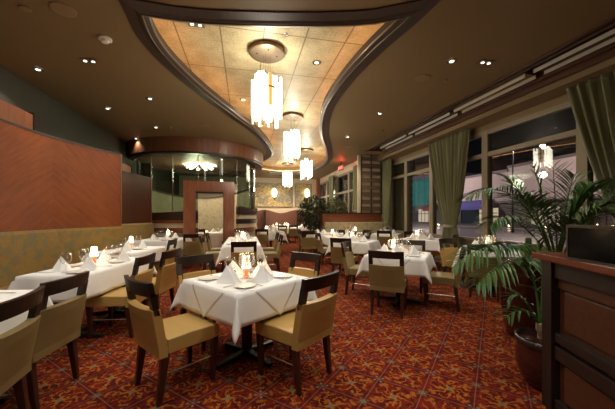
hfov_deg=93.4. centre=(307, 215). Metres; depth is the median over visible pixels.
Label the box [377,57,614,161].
rail
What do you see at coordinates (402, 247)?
folded napkin
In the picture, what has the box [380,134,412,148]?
ceiling vent
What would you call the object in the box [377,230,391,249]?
dining chair
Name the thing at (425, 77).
ceiling speaker
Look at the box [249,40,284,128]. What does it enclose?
pendant light
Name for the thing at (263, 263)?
folded napkin
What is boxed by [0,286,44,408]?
dining chair
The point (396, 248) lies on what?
folded napkin
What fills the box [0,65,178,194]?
wall
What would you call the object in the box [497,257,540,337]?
planter
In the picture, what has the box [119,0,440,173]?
trim
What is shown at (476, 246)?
dining chair
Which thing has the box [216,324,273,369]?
dining table
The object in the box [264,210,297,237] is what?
booth
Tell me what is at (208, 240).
dining chair
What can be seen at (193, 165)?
chandelier
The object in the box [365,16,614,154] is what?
ceiling track
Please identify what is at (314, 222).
indoor tree
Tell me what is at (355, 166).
curtain
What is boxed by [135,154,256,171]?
ceiling
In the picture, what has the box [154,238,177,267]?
dining chair
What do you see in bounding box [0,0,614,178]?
ceiling
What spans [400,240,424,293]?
dining chair
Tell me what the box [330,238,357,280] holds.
dining chair
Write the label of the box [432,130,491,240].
window
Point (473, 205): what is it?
awning
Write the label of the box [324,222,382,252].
banquette
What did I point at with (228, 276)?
folded napkin
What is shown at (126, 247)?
folded napkin
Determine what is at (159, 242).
tablecloth
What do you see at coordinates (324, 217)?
ledge
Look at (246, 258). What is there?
table lamp
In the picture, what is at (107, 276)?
tablecloth
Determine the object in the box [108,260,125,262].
plate
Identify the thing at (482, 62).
recessed light
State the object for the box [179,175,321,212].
wall
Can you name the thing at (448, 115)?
ceiling vent
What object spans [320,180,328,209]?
window
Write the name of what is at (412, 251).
folded napkin
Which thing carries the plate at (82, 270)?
on the tablecloth at (107, 276)
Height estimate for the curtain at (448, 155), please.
3.521 m
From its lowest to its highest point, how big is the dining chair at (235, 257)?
0.900 m
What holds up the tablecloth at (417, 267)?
on the dining table at (396, 298)
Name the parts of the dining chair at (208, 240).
backrest, seat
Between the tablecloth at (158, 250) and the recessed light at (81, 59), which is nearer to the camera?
the recessed light at (81, 59)
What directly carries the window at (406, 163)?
in the wall at (562, 99)
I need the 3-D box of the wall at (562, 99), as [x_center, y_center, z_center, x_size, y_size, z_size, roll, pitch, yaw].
[4.817,-0.430,4.929,0.200,3.600,14.000,0,0,-12]
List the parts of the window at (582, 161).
frame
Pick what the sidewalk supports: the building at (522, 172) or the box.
the building at (522, 172)
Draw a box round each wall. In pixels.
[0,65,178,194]
[0,118,121,231]
[122,171,151,223]
[127,136,262,172]
[142,163,150,176]
[152,188,253,239]
[152,211,197,259]
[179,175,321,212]
[236,206,257,236]
[320,161,356,182]
[357,155,382,221]
[389,161,412,230]
[391,94,568,261]
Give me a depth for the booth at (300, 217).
18.30 m
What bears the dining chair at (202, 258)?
on the floor at (437, 356)
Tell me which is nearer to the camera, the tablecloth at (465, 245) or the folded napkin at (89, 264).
the folded napkin at (89, 264)
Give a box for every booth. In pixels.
[257,210,263,228]
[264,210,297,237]
[297,210,319,236]
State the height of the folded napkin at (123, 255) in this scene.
0.157 m
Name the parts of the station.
corner post, rail, rail, rail, drawer, panel, panel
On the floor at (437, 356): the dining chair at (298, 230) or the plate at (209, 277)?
the dining chair at (298, 230)
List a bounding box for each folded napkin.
[51,257,70,271]
[80,256,97,269]
[98,249,111,260]
[117,249,129,260]
[121,242,130,251]
[138,240,146,247]
[216,266,240,283]
[228,260,243,275]
[233,235,239,241]
[251,265,273,283]
[252,259,272,275]
[350,235,357,241]
[380,244,388,250]
[391,246,404,255]
[398,243,407,252]
[407,245,419,254]
[415,234,424,238]
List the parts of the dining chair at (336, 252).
backrest, frame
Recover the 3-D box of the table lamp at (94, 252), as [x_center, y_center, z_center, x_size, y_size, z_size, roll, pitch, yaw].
[-2.785,0.505,3.785,0.092,0.205,0.091,0,0,-12]
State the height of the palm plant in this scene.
1.353 m
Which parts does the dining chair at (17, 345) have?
backrest, leg, frame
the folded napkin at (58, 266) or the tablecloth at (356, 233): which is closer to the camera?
the folded napkin at (58, 266)
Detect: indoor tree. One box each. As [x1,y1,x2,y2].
[296,194,329,230]
[325,197,347,212]
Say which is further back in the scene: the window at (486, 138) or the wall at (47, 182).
the window at (486, 138)
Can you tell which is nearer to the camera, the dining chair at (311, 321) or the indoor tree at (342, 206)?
the dining chair at (311, 321)
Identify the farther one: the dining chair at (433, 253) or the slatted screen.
the slatted screen
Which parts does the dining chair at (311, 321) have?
leg, seat, leg, backrest, frame, leg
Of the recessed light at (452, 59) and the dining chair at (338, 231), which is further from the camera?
the dining chair at (338, 231)
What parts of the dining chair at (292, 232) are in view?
backrest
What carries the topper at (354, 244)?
on the tablecloth at (361, 248)
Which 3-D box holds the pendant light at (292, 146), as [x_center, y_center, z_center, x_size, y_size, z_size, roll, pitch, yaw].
[-0.421,-2.173,8.196,0.610,1.314,0.610,0,0,3]
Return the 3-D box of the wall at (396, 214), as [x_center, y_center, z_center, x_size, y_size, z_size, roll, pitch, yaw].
[3.662,-0.580,11.713,0.390,3.900,1.450,0,0,-12]
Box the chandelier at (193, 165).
[183,162,216,170]
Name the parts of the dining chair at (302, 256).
backrest, frame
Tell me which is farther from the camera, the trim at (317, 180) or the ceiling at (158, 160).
the trim at (317, 180)
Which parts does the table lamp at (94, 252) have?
lamp shade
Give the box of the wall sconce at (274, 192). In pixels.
[272,188,276,199]
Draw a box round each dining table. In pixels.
[0,394,9,402]
[79,306,124,337]
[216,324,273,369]
[380,293,420,306]
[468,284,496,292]
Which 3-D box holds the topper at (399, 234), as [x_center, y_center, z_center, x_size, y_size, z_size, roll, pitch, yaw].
[2.781,0.747,10.137,0.941,0.278,0.941,0,0,22]
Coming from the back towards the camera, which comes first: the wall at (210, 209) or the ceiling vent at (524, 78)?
the wall at (210, 209)
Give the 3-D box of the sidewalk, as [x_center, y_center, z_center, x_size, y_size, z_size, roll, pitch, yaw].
[37.357,1.470,54.117,84.100,0.100,150.000,0,0,-12]
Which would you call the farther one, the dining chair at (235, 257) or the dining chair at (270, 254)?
the dining chair at (270, 254)
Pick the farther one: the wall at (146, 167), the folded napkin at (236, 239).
the wall at (146, 167)
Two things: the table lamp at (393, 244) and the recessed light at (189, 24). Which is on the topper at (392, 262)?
the table lamp at (393, 244)
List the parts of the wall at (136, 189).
panel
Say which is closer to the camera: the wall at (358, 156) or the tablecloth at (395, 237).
the tablecloth at (395, 237)
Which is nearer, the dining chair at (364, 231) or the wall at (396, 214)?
the dining chair at (364, 231)
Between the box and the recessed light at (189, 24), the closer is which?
the box
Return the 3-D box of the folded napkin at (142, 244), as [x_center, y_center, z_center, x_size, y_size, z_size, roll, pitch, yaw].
[-3.145,0.531,5.529,0.161,0.157,0.260,0,0,-31]
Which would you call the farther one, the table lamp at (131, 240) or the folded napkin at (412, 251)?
the table lamp at (131, 240)
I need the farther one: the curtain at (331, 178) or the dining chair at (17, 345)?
the curtain at (331, 178)
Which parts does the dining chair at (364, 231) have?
frame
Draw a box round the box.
[566,225,614,266]
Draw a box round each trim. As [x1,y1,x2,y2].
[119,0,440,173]
[128,151,261,174]
[262,162,321,170]
[316,179,319,206]
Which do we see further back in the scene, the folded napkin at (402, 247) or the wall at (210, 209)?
the wall at (210, 209)
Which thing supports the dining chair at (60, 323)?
on the floor at (437, 356)
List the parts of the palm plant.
stem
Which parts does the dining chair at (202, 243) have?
frame, backrest, seat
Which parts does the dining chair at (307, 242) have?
backrest, frame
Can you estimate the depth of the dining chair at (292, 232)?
14.94 m
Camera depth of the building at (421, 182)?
53.74 m
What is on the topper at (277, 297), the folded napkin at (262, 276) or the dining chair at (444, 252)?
the folded napkin at (262, 276)
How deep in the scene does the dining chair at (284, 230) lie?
14.79 m
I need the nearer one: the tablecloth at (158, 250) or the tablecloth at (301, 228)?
the tablecloth at (158, 250)
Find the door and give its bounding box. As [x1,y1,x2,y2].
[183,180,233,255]
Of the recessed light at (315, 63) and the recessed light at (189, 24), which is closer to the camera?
the recessed light at (189, 24)
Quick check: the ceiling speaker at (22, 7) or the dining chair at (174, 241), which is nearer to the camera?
the ceiling speaker at (22, 7)
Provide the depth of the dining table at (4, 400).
2.14 m
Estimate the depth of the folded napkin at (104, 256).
3.96 m
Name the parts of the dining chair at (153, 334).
leg, frame, backrest, leg, leg, seat, leg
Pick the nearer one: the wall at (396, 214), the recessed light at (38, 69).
the recessed light at (38, 69)
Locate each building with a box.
[413,173,481,223]
[437,169,508,226]
[507,153,614,228]
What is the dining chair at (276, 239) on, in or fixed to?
on the floor at (437, 356)
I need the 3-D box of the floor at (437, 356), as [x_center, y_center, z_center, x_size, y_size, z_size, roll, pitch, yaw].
[-0.691,1.420,7.831,10.040,0.100,22.000,0,0,-12]
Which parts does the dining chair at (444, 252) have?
frame, backrest, seat, leg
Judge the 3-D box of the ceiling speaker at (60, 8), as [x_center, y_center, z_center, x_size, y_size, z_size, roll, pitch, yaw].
[-2.874,-2.423,3.410,0.260,0.014,0.260,0,0,-12]
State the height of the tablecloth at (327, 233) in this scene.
0.347 m
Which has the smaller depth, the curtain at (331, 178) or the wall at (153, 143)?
the wall at (153, 143)
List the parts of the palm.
stem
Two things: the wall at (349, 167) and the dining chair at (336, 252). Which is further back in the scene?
the wall at (349, 167)
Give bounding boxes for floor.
[0,238,546,408]
[413,225,565,245]
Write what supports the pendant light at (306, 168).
hanging from the ceiling at (219, 56)
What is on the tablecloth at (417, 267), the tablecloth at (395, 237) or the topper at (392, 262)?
the topper at (392, 262)
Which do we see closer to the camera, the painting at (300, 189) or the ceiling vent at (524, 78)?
the ceiling vent at (524, 78)
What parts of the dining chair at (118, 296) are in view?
leg, seat, leg, leg, backrest, frame, leg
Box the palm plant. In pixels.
[441,161,614,298]
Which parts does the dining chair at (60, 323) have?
leg, backrest, frame, leg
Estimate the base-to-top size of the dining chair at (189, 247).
0.900 m
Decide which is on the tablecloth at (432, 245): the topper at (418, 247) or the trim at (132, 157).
the topper at (418, 247)
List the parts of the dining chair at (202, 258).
leg, frame, backrest, leg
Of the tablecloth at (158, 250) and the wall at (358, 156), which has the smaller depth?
the tablecloth at (158, 250)
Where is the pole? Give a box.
[511,144,516,232]
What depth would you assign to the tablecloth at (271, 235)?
11.20 m
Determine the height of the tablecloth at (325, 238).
0.347 m
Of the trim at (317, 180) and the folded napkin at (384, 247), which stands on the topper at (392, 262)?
the folded napkin at (384, 247)
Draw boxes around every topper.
[192,271,297,317]
[339,240,376,250]
[373,233,400,238]
[376,250,430,271]
[402,237,440,249]
[466,246,518,256]
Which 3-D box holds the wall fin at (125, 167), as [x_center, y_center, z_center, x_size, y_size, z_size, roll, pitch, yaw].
[-5.808,-0.135,9.308,0.220,3.010,1.150,0,0,-12]
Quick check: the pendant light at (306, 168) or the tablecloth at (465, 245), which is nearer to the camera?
the tablecloth at (465, 245)
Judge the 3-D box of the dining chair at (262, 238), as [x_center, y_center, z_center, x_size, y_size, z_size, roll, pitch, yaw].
[-1.680,0.920,10.729,0.464,0.900,0.622,0,0,-6]
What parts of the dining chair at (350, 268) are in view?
frame, leg, backrest, leg, seat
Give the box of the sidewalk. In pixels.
[413,223,565,231]
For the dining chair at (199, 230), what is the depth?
10.37 m
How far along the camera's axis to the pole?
26.54 m
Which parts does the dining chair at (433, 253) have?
seat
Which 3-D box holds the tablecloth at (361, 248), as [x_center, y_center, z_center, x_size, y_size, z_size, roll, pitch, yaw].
[1.173,0.783,7.160,1.130,0.347,1.130,0,0,28]
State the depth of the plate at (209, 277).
2.80 m
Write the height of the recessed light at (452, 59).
0.017 m
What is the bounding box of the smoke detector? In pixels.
[97,34,111,43]
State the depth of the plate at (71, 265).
3.51 m
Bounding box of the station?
[532,252,614,408]
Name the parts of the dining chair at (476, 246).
leg, backrest, frame, leg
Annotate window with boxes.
[136,154,249,211]
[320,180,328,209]
[327,176,338,211]
[337,171,351,212]
[390,159,409,232]
[407,151,436,234]
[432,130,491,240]
[488,101,593,249]
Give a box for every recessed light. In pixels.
[31,67,44,71]
[79,58,99,63]
[187,23,204,27]
[312,60,320,64]
[446,58,457,63]
[476,60,494,65]
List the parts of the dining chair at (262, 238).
backrest, frame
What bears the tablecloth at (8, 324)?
on the dining table at (4, 400)
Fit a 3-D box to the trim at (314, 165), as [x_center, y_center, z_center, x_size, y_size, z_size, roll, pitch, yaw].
[-0.735,-2.650,9.788,4.421,0.360,14.263,0,0,-4]
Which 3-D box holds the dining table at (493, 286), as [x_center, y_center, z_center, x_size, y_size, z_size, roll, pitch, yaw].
[3.422,0.993,5.467,0.900,0.755,0.900,0,0,33]
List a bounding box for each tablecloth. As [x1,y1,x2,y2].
[0,289,52,333]
[7,257,156,302]
[81,246,165,261]
[132,237,191,249]
[168,271,316,344]
[205,232,222,250]
[216,237,266,264]
[257,231,287,241]
[274,227,296,233]
[296,226,312,230]
[306,232,330,239]
[321,235,361,245]
[325,240,380,254]
[339,232,366,236]
[356,252,437,283]
[370,233,403,242]
[397,239,445,251]
[452,245,520,266]
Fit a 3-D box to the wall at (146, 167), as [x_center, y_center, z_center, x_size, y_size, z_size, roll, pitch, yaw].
[-6.200,-0.530,11.193,0.290,3.800,0.100,0,0,-12]
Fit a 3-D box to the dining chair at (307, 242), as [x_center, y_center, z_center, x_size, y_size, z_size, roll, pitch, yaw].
[0.048,0.920,9.207,0.464,0.900,0.622,0,0,-2]
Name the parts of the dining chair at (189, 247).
frame, backrest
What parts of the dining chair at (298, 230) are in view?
backrest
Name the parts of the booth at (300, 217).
backrest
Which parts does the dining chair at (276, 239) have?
seat, backrest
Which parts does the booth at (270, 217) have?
backrest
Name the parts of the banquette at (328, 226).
backrest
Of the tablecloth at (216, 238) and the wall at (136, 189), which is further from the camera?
the tablecloth at (216, 238)
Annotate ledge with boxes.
[319,213,382,246]
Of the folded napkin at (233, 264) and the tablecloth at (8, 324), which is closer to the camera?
the tablecloth at (8, 324)
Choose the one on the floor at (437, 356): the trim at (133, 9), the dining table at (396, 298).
the dining table at (396, 298)
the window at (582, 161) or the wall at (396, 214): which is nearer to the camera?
the window at (582, 161)
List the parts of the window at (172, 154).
frame, frame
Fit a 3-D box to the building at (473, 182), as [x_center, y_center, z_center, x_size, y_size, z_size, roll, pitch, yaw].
[29.250,-2.180,44.179,12.150,7.300,14.000,0,0,-12]
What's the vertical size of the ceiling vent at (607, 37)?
0.080 m
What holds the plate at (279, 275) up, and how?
on the topper at (277, 297)
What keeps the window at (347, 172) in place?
in the wall at (349, 167)
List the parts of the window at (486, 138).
frame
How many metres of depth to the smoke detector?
3.93 m
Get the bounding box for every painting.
[247,182,292,206]
[295,184,311,206]
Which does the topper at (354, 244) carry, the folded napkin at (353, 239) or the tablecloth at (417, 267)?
the folded napkin at (353, 239)
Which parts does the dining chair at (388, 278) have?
leg, leg, frame, backrest, leg, leg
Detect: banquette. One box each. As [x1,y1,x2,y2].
[0,226,124,304]
[122,223,153,242]
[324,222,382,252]
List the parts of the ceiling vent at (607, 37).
blade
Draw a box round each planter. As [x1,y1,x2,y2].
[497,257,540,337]
[514,327,541,391]
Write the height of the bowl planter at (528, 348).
0.395 m
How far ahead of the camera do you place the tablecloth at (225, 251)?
5.99 m
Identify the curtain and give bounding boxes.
[328,175,333,211]
[353,165,356,212]
[382,158,391,249]
[427,128,469,263]
[566,70,614,221]
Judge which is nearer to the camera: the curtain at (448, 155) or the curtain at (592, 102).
the curtain at (592, 102)
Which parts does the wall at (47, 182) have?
panel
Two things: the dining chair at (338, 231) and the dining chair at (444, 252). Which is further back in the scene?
the dining chair at (338, 231)
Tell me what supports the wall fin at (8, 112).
on the floor at (437, 356)
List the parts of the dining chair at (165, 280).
seat, leg, backrest, frame, leg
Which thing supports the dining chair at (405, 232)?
on the floor at (437, 356)
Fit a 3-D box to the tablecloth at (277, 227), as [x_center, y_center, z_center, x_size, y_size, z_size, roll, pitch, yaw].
[-1.174,0.823,15.604,1.313,0.427,1.113,0,0,-12]
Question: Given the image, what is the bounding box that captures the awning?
[461,199,493,209]
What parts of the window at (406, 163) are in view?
rail, frame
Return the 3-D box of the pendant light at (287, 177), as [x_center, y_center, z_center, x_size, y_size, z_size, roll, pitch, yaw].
[-1.076,-2.173,15.625,0.610,1.314,0.610,0,0,-42]
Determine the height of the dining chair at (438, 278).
0.900 m
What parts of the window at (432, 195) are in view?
frame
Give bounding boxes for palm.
[488,236,555,338]
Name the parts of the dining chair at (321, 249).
frame, backrest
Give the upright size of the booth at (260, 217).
1.760 m
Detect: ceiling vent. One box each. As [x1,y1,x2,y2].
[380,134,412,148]
[408,111,457,134]
[453,73,535,112]
[533,27,614,74]
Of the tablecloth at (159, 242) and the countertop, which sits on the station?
the countertop
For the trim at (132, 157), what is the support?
attached to the wall at (153, 143)
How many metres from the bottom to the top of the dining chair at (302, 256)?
0.900 m
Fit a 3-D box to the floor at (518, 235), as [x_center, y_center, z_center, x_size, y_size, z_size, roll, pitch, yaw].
[37.529,1.620,54.154,83.750,0.200,150.000,0,0,-12]
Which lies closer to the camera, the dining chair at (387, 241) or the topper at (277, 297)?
the topper at (277, 297)
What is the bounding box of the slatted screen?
[361,155,381,212]
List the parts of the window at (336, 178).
frame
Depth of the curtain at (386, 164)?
11.21 m
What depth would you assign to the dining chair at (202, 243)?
7.05 m
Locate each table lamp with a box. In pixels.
[90,247,97,262]
[129,236,133,246]
[242,255,250,276]
[391,240,395,248]
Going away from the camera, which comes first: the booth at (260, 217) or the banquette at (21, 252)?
the banquette at (21, 252)
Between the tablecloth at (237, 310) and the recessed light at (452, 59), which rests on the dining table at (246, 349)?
the tablecloth at (237, 310)
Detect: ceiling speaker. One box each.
[18,5,31,12]
[48,1,76,17]
[415,74,430,81]
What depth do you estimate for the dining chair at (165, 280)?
3.90 m
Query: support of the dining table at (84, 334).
on the floor at (437, 356)
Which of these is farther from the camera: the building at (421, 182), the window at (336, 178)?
the building at (421, 182)
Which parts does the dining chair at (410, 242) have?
frame, leg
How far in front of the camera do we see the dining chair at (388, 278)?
3.90 m
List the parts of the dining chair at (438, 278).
leg, seat, leg, backrest, frame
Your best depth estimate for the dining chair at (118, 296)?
3.26 m
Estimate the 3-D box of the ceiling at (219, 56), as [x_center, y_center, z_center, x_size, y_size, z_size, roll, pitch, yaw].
[-0.909,-2.855,9.881,6.800,0.050,15.100,0,0,-12]
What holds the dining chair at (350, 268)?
on the floor at (437, 356)
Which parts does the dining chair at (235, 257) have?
backrest, frame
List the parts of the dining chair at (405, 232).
frame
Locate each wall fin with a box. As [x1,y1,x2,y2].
[0,99,40,131]
[122,163,132,172]
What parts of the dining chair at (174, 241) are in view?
backrest, frame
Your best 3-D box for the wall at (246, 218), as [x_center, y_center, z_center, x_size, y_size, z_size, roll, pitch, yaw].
[-2.164,0.515,10.948,0.373,1.710,2.032,0,0,7]
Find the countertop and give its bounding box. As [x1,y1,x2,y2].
[532,252,614,276]
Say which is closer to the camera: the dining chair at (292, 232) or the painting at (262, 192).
the dining chair at (292, 232)
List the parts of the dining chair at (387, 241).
backrest, frame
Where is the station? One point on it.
(578, 297)
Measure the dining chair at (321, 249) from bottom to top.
0.900 m
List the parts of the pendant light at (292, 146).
glass rod, glass rod, glass rod, glass rod, glass rod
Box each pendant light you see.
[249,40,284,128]
[282,112,302,162]
[282,162,292,187]
[301,148,312,179]
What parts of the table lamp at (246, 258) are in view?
lamp shade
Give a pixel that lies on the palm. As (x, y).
(538, 323)
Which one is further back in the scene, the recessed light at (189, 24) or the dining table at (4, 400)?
the recessed light at (189, 24)
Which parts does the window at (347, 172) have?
rail, frame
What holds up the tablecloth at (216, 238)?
on the dining table
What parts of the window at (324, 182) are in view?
frame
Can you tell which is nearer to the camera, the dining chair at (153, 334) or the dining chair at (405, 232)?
the dining chair at (153, 334)
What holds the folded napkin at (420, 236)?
on the topper at (418, 247)
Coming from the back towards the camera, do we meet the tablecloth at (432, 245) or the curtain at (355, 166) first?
the curtain at (355, 166)
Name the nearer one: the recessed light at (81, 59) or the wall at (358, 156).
the recessed light at (81, 59)
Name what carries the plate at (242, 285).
on the topper at (277, 297)
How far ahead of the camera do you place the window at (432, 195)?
9.01 m
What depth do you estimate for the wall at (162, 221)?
9.05 m
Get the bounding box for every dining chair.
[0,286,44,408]
[26,271,89,408]
[85,253,155,338]
[123,248,180,318]
[124,275,219,407]
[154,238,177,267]
[175,254,215,350]
[183,234,201,268]
[198,229,204,241]
[199,234,223,271]
[205,233,226,266]
[231,241,256,268]
[255,229,267,246]
[255,270,339,396]
[258,232,279,263]
[259,234,283,271]
[278,225,286,242]
[287,225,297,242]
[288,252,320,308]
[297,229,313,252]
[302,231,316,253]
[315,232,337,265]
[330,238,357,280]
[331,230,344,234]
[341,241,376,294]
[362,230,371,255]
[368,250,407,318]
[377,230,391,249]
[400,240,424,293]
[404,231,426,251]
[422,246,466,310]
[430,234,456,270]
[439,238,475,287]
[467,244,499,301]
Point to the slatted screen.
(371, 194)
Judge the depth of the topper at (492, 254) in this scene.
5.05 m
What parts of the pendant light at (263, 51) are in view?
glass rod, glass rod, glass rod, glass rod, glass rod, glass rod, glass rod, glass rod, glass rod, glass rod, glass rod, glass rod, glass rod, glass rod, glass rod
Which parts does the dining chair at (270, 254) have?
seat, backrest, frame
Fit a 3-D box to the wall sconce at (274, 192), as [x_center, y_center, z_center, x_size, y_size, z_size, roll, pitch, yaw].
[-2.097,-1.380,18.454,0.300,0.740,0.292,0,0,-12]
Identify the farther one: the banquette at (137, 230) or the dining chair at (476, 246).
the banquette at (137, 230)
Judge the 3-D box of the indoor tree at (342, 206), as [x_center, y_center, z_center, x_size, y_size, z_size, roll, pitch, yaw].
[1.252,-0.015,13.096,1.250,1.772,1.241,0,0,-12]
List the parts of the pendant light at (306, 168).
glass rod, glass rod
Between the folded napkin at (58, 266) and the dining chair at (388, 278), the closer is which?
the folded napkin at (58, 266)
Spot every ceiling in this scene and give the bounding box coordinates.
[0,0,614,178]
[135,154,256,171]
[152,18,383,166]
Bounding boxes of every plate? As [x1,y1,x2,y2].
[65,269,88,273]
[69,264,82,266]
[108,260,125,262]
[198,275,219,280]
[233,282,256,288]
[273,273,292,277]

